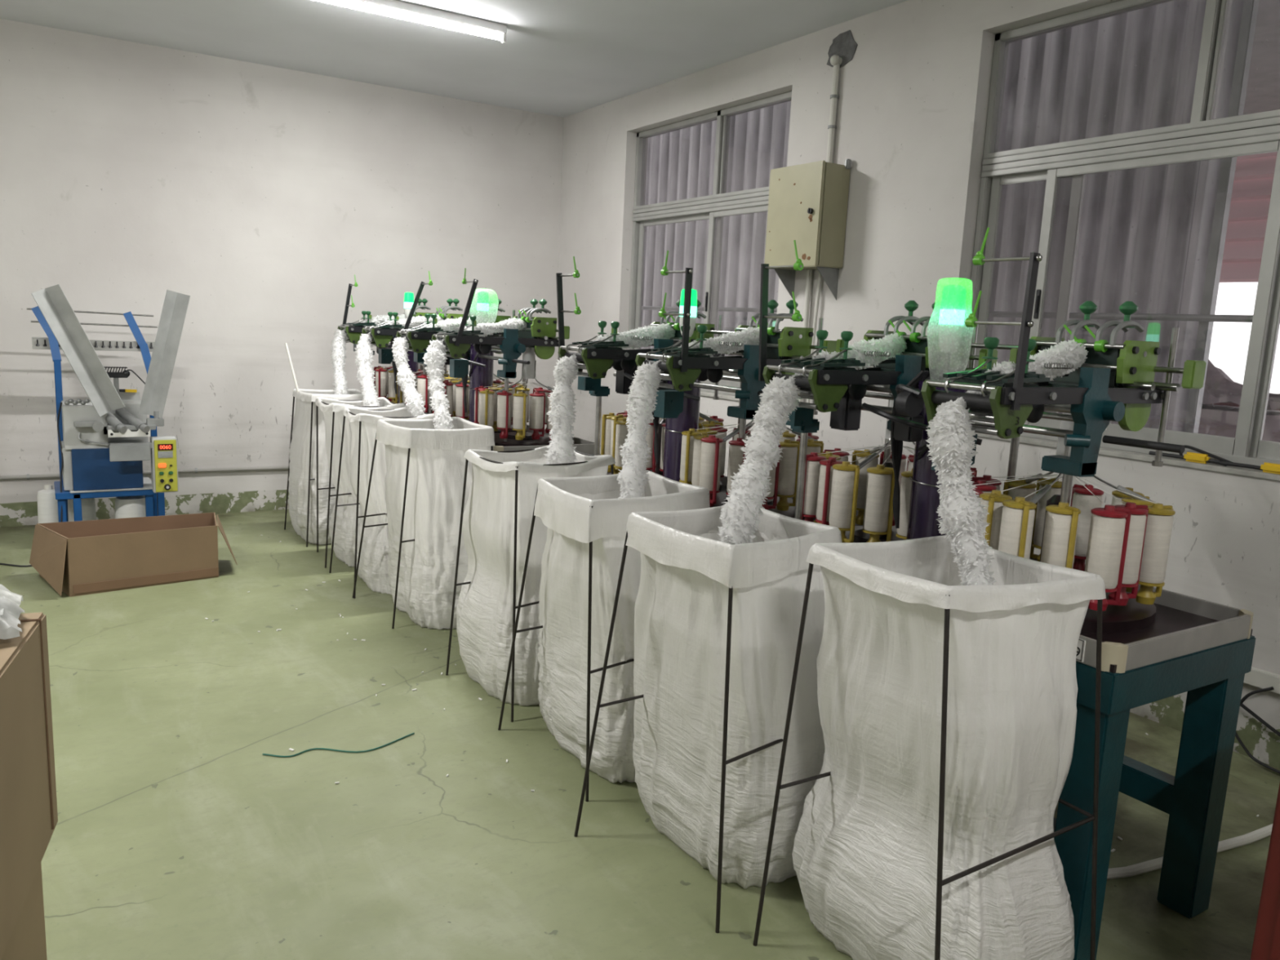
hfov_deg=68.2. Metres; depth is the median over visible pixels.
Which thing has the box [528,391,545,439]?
thread bobbin
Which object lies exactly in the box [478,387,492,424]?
thread bobbin
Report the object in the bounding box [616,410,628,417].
thread bobbin
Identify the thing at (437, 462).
sack
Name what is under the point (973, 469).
thread bobbin
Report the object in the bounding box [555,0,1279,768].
wall
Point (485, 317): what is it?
lamp
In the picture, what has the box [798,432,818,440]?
thread bobbin
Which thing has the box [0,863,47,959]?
cardboard box
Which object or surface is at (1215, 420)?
heap
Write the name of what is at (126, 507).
thread cone
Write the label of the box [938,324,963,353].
lamp
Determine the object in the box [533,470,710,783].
sack
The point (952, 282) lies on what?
signal light
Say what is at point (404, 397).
thread bobbin
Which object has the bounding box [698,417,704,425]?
thread bobbin
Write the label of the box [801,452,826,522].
thread bobbin
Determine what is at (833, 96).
supply pipe
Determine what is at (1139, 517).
thread bobbin
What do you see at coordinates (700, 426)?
thread bobbin
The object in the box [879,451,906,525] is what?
thread bobbin
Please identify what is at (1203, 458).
tool
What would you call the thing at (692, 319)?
lamp
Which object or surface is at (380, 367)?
thread bobbin
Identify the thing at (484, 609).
sack
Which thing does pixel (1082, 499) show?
thread bobbin
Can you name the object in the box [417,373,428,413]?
thread bobbin
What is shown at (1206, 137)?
window
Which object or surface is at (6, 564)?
cable
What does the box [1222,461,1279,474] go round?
tool
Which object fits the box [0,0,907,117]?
ceiling
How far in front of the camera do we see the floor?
3.08 m
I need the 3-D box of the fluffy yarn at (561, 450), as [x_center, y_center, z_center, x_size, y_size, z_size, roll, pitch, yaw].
[-0.215,0.007,4.265,0.892,1.431,0.459,-3,11,-32]
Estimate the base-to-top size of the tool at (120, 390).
0.021 m
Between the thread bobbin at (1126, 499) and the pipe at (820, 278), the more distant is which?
the pipe at (820, 278)
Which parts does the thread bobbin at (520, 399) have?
carrier post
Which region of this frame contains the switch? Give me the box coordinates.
[158,463,166,467]
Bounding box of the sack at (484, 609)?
[456,444,615,705]
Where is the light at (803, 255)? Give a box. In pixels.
[801,253,806,259]
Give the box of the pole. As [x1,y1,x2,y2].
[284,342,299,392]
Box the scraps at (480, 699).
[204,534,1258,852]
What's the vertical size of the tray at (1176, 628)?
0.065 m
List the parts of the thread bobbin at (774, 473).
carrier post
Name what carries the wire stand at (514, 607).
on the floor
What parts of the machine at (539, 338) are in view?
cheek plate, guide rod, cheek plate, lever, tension knob, steel post, tension knob, cheek plate, guide rod, cheek plate, lever, tension knob, cross rod, cross rod, track plate, hook plate, cross rod, tension knob, plate, steel post, track plate, steel post, hook plate, hook plate, tension knob, takeup rod, hook plate, hook plate, tension knob, plate, cross rod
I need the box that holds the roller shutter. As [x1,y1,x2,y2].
[1219,151,1277,282]
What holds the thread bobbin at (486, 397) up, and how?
on the machine at (539, 338)
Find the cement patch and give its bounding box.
[826,30,857,67]
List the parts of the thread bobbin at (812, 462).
carrier post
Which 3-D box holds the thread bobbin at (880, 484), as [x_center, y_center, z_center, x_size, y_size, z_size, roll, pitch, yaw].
[0.779,0.089,3.106,0.088,0.281,0.088,0,10,-18]
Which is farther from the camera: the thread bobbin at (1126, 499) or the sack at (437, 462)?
the sack at (437, 462)
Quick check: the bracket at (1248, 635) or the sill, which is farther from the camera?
the sill
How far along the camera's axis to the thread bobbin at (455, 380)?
6.40 m
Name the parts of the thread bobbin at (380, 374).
carrier post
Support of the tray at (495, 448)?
on the machine at (539, 338)
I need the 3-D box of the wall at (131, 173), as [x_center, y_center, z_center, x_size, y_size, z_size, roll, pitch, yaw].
[-3.870,-1.389,6.818,7.640,3.385,0.200,-3,11,-32]
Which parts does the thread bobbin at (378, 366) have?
carrier post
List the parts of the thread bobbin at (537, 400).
carrier post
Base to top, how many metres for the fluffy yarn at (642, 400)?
1.437 m
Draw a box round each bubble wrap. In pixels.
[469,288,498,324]
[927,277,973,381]
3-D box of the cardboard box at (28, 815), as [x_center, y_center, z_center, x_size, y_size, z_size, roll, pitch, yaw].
[-1.437,0.673,1.521,0.624,0.530,1.300,-1,10,-21]
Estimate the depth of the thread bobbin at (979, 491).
2.75 m
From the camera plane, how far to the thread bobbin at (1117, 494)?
2.81 m
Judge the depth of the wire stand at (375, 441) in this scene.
4.86 m
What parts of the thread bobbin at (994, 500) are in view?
carrier post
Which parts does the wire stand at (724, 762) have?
leg, leg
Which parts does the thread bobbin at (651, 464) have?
carrier post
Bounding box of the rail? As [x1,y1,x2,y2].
[641,0,1259,433]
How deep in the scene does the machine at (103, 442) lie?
6.14 m
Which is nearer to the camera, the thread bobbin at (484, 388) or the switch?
the thread bobbin at (484, 388)
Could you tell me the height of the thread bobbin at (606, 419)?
0.281 m
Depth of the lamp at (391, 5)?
5.58 m
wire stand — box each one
[284,396,315,546]
[315,400,396,568]
[328,408,427,598]
[352,434,493,628]
[445,448,613,721]
[497,484,634,801]
[573,532,782,933]
[753,563,1102,959]
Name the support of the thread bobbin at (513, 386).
on the machine at (539, 338)
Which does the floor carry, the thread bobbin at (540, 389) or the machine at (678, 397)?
the machine at (678, 397)
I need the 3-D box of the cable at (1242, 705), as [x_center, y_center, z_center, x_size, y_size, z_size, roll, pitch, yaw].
[2.447,0.948,3.733,0.020,0.324,1.103,-3,11,-31]
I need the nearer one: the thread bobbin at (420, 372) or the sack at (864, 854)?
the sack at (864, 854)
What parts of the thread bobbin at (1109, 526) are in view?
carrier post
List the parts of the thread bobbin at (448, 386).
carrier post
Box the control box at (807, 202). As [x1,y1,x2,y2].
[764,159,851,300]
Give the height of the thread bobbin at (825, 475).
0.281 m
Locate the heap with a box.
[1198,359,1279,442]
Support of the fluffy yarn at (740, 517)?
hanging from the machine at (1178, 643)
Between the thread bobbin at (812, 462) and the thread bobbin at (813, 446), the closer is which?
the thread bobbin at (812, 462)
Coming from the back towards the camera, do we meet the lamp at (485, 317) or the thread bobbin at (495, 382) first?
the thread bobbin at (495, 382)
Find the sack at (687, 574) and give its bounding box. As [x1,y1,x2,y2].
[626,506,841,888]
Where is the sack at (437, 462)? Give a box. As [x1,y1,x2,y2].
[375,416,494,629]
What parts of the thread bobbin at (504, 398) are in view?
carrier post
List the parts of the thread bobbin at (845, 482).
carrier post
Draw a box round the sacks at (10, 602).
[0,584,25,639]
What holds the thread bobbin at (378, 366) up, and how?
on the machine at (381, 338)
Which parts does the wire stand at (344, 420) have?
leg, leg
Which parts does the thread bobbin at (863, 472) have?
carrier post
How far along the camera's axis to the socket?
5.48 m
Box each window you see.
[627,90,791,395]
[961,0,1279,466]
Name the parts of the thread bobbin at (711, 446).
carrier post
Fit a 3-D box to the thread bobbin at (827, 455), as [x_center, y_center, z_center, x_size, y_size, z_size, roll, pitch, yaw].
[0.674,0.037,3.426,0.088,0.281,0.088,-6,13,-42]
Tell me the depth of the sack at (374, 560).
5.40 m
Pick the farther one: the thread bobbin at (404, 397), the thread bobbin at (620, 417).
the thread bobbin at (404, 397)
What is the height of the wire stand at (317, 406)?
1.043 m
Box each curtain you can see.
[640,101,791,377]
[986,0,1244,431]
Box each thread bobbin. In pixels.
[373,365,385,390]
[375,368,386,397]
[376,367,387,395]
[384,365,392,401]
[387,368,398,403]
[400,386,403,403]
[403,375,415,404]
[412,371,421,391]
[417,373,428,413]
[443,381,453,416]
[444,375,457,414]
[449,378,460,417]
[455,382,469,418]
[458,379,469,419]
[474,386,484,423]
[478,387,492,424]
[480,388,494,427]
[488,386,502,431]
[493,378,502,386]
[496,390,511,438]
[497,386,512,431]
[502,383,515,424]
[512,391,528,439]
[515,386,529,422]
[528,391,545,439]
[533,386,546,431]
[543,389,552,433]
[546,394,552,439]
[600,413,617,471]
[610,414,626,474]
[613,417,629,472]
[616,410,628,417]
[644,419,656,472]
[659,422,665,471]
[679,428,701,484]
[691,432,709,486]
[697,426,717,437]
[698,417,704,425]
[698,422,702,428]
[698,435,723,506]
[702,420,723,428]
[706,415,724,424]
[709,424,727,477]
[725,437,746,494]
[732,427,751,440]
[761,443,781,510]
[776,439,799,511]
[778,430,795,441]
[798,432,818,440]
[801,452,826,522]
[806,439,823,454]
[813,451,840,524]
[815,457,842,525]
[822,448,849,461]
[828,461,859,542]
[851,448,879,524]
[862,464,894,542]
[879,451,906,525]
[896,468,912,540]
[906,454,914,471]
[970,467,977,479]
[970,475,1001,490]
[972,480,996,493]
[973,488,983,501]
[979,489,1012,550]
[998,496,1036,559]
[1003,478,1036,501]
[1030,477,1062,561]
[1040,502,1080,568]
[1070,484,1104,571]
[1084,504,1131,611]
[1108,502,1148,605]
[1111,487,1144,505]
[1120,494,1153,592]
[1135,502,1175,604]
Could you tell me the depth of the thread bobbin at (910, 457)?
3.44 m
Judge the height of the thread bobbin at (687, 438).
0.281 m
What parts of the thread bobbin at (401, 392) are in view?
carrier post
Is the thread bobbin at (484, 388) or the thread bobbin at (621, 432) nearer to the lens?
the thread bobbin at (621, 432)
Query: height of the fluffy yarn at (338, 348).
1.429 m
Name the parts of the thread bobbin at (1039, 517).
carrier post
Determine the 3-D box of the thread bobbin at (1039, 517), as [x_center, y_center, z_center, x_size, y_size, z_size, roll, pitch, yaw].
[1.297,0.133,2.994,0.088,0.281,0.088,2,9,-2]
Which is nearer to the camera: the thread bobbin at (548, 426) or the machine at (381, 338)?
the thread bobbin at (548, 426)
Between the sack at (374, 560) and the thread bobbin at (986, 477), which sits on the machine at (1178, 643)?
the thread bobbin at (986, 477)
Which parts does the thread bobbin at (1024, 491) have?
carrier post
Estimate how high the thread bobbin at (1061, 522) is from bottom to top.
0.281 m
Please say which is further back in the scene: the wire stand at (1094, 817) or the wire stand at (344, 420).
the wire stand at (344, 420)
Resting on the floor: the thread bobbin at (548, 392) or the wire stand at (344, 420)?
the wire stand at (344, 420)
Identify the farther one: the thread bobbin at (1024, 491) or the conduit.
the conduit
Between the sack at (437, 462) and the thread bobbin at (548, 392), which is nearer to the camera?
the sack at (437, 462)
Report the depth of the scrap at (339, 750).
3.48 m
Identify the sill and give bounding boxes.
[700,391,1279,481]
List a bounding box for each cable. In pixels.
[0,563,32,567]
[1235,686,1279,773]
[1240,703,1279,736]
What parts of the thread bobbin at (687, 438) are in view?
carrier post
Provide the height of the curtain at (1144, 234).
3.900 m
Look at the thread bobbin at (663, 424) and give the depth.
4.20 m
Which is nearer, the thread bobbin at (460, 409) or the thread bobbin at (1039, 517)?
the thread bobbin at (1039, 517)
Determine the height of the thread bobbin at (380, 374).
0.281 m
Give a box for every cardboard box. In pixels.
[0,612,57,959]
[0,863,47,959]
[29,512,237,596]
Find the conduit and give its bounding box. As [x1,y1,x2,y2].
[0,466,288,479]
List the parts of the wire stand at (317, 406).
leg, leg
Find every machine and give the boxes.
[26,284,190,522]
[337,274,471,419]
[395,267,600,455]
[555,250,857,520]
[758,227,1256,959]
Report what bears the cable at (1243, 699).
attached to the duct
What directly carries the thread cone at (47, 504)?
on the floor
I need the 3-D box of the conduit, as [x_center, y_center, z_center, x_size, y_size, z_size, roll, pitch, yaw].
[-3.039,-0.092,7.456,5.200,0.040,0.037,-3,11,-32]
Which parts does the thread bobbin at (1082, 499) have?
carrier post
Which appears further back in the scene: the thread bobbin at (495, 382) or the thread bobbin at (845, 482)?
the thread bobbin at (495, 382)
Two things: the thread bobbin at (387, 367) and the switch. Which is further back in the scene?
the thread bobbin at (387, 367)
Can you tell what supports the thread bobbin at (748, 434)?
on the machine at (678, 397)
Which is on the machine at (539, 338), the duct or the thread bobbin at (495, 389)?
the thread bobbin at (495, 389)
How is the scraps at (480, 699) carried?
on the floor
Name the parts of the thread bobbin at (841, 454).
carrier post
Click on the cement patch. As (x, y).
(842, 49)
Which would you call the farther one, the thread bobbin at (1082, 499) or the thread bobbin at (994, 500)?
the thread bobbin at (1082, 499)
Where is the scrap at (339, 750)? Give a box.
[262,732,414,757]
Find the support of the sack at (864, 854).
on the wire stand at (1094, 817)
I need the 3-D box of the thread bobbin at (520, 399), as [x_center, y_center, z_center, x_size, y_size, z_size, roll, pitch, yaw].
[-0.701,-0.376,5.527,0.088,0.281,0.088,4,9,10]
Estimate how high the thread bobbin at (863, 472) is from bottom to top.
0.281 m
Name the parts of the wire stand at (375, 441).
leg, leg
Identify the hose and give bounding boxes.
[1106,823,1272,879]
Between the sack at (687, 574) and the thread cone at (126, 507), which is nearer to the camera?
the sack at (687, 574)
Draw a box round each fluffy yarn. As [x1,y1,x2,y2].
[329,314,405,394]
[354,314,443,406]
[391,315,479,416]
[422,317,527,429]
[543,323,675,464]
[617,327,759,498]
[716,332,906,544]
[925,339,1088,585]
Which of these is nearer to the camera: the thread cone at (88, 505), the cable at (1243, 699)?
the cable at (1243, 699)
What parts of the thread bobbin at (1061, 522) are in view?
carrier post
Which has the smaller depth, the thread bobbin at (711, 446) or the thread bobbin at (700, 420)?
the thread bobbin at (711, 446)
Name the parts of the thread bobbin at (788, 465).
carrier post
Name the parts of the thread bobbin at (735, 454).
carrier post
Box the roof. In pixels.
[1243,0,1279,115]
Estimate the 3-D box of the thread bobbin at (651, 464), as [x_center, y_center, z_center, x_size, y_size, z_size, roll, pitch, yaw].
[0.035,-0.136,4.270,0.088,0.281,0.088,4,9,9]
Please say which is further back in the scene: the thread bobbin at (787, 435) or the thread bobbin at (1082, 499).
the thread bobbin at (787, 435)
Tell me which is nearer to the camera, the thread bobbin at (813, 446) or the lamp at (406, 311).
the thread bobbin at (813, 446)
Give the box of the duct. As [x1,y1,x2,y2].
[1243,666,1279,694]
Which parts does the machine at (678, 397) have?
eyelet rod, eyelet rod, cheek plate, guide rod, cheek plate, steel post, lever, tension knob, tension knob, cheek plate, guide rod, track plate, plate, takeup rod, hook plate, hook plate, eyelet rod, cross rod, tension knob, eyelet rod, cheek plate, lever, hook plate, tension knob, hook plate, tension knob, plate, upright rod, cross rod, cross rod, steel post, steel post, plate, cross rod, hook plate, track plate, cross rod, hook plate, tension knob, takeup rod, hook plate, hook plate, tension knob, plate, upright rod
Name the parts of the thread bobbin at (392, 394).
carrier post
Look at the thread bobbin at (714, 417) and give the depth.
4.52 m
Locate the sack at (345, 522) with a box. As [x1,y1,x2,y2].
[315,396,406,566]
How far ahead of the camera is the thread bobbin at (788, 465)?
3.71 m
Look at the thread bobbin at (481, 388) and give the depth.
5.77 m
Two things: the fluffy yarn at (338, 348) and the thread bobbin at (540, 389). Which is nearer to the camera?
the thread bobbin at (540, 389)
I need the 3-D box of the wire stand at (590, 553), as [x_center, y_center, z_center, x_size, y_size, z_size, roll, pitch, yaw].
[-0.129,0.518,3.488,0.570,1.044,0.724,-3,11,-32]
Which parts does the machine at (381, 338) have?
guide rod, cheek plate, lever, tension knob, tension knob, cheek plate, guide rod, cheek plate, lever, tension knob, tension knob, hook plate, tension knob, plate, steel post, hook plate, tension knob, hook plate, hook plate, plate, tension knob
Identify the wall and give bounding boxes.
[0,18,563,526]
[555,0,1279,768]
[1211,402,1279,410]
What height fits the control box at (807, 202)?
0.800 m
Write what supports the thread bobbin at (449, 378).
on the machine at (381, 338)
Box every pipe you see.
[795,270,812,440]
[806,271,822,403]
[826,63,839,163]
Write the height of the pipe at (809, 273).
1.610 m
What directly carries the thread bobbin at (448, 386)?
on the machine at (539, 338)
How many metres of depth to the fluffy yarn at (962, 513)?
2.32 m
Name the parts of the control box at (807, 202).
door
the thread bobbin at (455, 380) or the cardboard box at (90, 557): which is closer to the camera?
the cardboard box at (90, 557)
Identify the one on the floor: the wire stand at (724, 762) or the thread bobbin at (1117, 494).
the wire stand at (724, 762)
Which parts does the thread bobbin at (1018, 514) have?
carrier post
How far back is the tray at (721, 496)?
4.01 m
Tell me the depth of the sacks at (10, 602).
2.06 m
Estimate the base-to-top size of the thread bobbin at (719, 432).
0.281 m
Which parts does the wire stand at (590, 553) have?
leg, leg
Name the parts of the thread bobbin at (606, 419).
carrier post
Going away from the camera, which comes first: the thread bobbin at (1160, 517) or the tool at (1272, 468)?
the thread bobbin at (1160, 517)
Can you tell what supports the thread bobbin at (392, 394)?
on the machine at (381, 338)
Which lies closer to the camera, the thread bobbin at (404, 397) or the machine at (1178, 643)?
the machine at (1178, 643)
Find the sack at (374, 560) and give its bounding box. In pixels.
[343,406,435,594]
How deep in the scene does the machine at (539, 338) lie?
5.63 m
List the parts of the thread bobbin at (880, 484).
carrier post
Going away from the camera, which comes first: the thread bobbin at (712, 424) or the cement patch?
the thread bobbin at (712, 424)
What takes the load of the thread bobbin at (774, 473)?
on the machine at (678, 397)
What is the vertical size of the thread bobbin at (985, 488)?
0.281 m
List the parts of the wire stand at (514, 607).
leg, leg, leg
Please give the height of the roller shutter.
1.460 m
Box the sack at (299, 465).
[288,388,364,544]
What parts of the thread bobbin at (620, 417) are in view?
carrier post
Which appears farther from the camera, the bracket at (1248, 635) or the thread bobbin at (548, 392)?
the thread bobbin at (548, 392)
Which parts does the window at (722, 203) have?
sliding sash, sliding sash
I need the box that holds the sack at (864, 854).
[791,535,1106,959]
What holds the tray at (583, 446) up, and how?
on the machine at (539, 338)
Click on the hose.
(1262, 833)
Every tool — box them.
[119,389,137,392]
[1148,444,1231,466]
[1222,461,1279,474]
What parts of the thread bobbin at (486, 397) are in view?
carrier post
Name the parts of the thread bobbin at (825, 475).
carrier post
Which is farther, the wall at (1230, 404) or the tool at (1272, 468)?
the wall at (1230, 404)
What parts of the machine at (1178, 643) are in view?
cheek plate, eyelet rod, eyelet rod, guide rod, steel post, tension knob, lever, cheek plate, tension knob, track plate, plate, steel post, hook plate, hook plate, tension knob, takeup rod, hook plate, hook plate, cheek plate, tension knob, plate, guide rod, cross rod, cross rod, cross rod, upright rod, tension knob, lever, eyelet rod, cheek plate, eyelet rod, steel post, cross rod, tension knob, plate, cross rod, steel post, hook plate, hook plate, tension knob, leg, track plate, takeup rod, hook plate, tension knob, hook plate, plate, upright rod, table frame, leg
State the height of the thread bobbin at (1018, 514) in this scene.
0.281 m
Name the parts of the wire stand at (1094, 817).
leg, leg, leg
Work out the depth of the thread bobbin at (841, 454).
3.48 m
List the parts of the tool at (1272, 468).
black handle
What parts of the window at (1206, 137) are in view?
sliding sash, sliding sash, sliding sash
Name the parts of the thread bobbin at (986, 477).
carrier post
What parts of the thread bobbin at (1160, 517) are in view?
carrier post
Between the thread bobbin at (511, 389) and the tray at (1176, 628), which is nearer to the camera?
the tray at (1176, 628)
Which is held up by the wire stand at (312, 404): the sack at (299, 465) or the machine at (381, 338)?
the sack at (299, 465)
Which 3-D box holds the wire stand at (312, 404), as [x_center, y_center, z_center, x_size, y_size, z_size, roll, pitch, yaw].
[-2.198,-0.108,6.731,0.518,1.044,0.669,-3,11,-32]
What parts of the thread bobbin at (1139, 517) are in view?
carrier post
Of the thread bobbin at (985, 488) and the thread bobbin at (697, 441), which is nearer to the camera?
the thread bobbin at (985, 488)
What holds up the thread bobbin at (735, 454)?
on the machine at (678, 397)
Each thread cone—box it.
[36,484,58,523]
[67,497,96,521]
[115,495,146,518]
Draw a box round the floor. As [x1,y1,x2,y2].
[0,509,1279,959]
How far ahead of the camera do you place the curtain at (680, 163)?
7.61 m
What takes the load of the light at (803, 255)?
attached to the control box at (807, 202)
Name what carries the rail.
on the ground
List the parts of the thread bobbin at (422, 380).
carrier post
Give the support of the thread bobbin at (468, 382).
on the machine at (539, 338)
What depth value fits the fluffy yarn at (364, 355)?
6.38 m
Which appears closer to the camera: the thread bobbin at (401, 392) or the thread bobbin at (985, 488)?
the thread bobbin at (985, 488)
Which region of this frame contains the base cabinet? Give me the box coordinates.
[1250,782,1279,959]
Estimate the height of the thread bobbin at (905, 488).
0.281 m
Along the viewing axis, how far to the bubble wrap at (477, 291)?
5.85 m
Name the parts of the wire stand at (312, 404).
leg, leg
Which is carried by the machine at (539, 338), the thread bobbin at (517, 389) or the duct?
the thread bobbin at (517, 389)
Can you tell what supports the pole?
attached to the wire stand at (312, 404)
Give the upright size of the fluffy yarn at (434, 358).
1.430 m
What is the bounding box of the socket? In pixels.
[830,54,842,66]
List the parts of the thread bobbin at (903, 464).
carrier post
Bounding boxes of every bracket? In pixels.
[1101,641,1128,673]
[1238,608,1253,639]
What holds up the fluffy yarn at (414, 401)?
hanging from the machine at (539, 338)
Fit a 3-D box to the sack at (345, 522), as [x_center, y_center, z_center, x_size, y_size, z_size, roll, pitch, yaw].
[-1.776,0.001,6.127,0.568,1.050,0.558,-3,11,-32]
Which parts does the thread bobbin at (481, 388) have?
carrier post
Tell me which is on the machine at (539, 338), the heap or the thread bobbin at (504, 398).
the thread bobbin at (504, 398)
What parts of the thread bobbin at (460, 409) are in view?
carrier post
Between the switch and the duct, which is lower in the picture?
the duct
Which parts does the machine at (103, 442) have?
leg, leg, rod, eyelet rail, comb post, plate, plate, leg, leg, control panel, panel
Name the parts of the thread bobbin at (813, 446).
carrier post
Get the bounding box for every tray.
[466,419,595,454]
[493,445,503,451]
[607,468,857,515]
[855,524,1250,671]
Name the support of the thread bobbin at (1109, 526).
on the machine at (1178, 643)
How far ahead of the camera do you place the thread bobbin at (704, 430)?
4.00 m
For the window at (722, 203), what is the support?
in the wall at (913, 92)
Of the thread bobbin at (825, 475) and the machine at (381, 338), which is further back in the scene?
the machine at (381, 338)
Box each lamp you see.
[303,0,506,43]
[404,308,410,318]
[477,310,488,323]
[679,316,695,337]
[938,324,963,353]

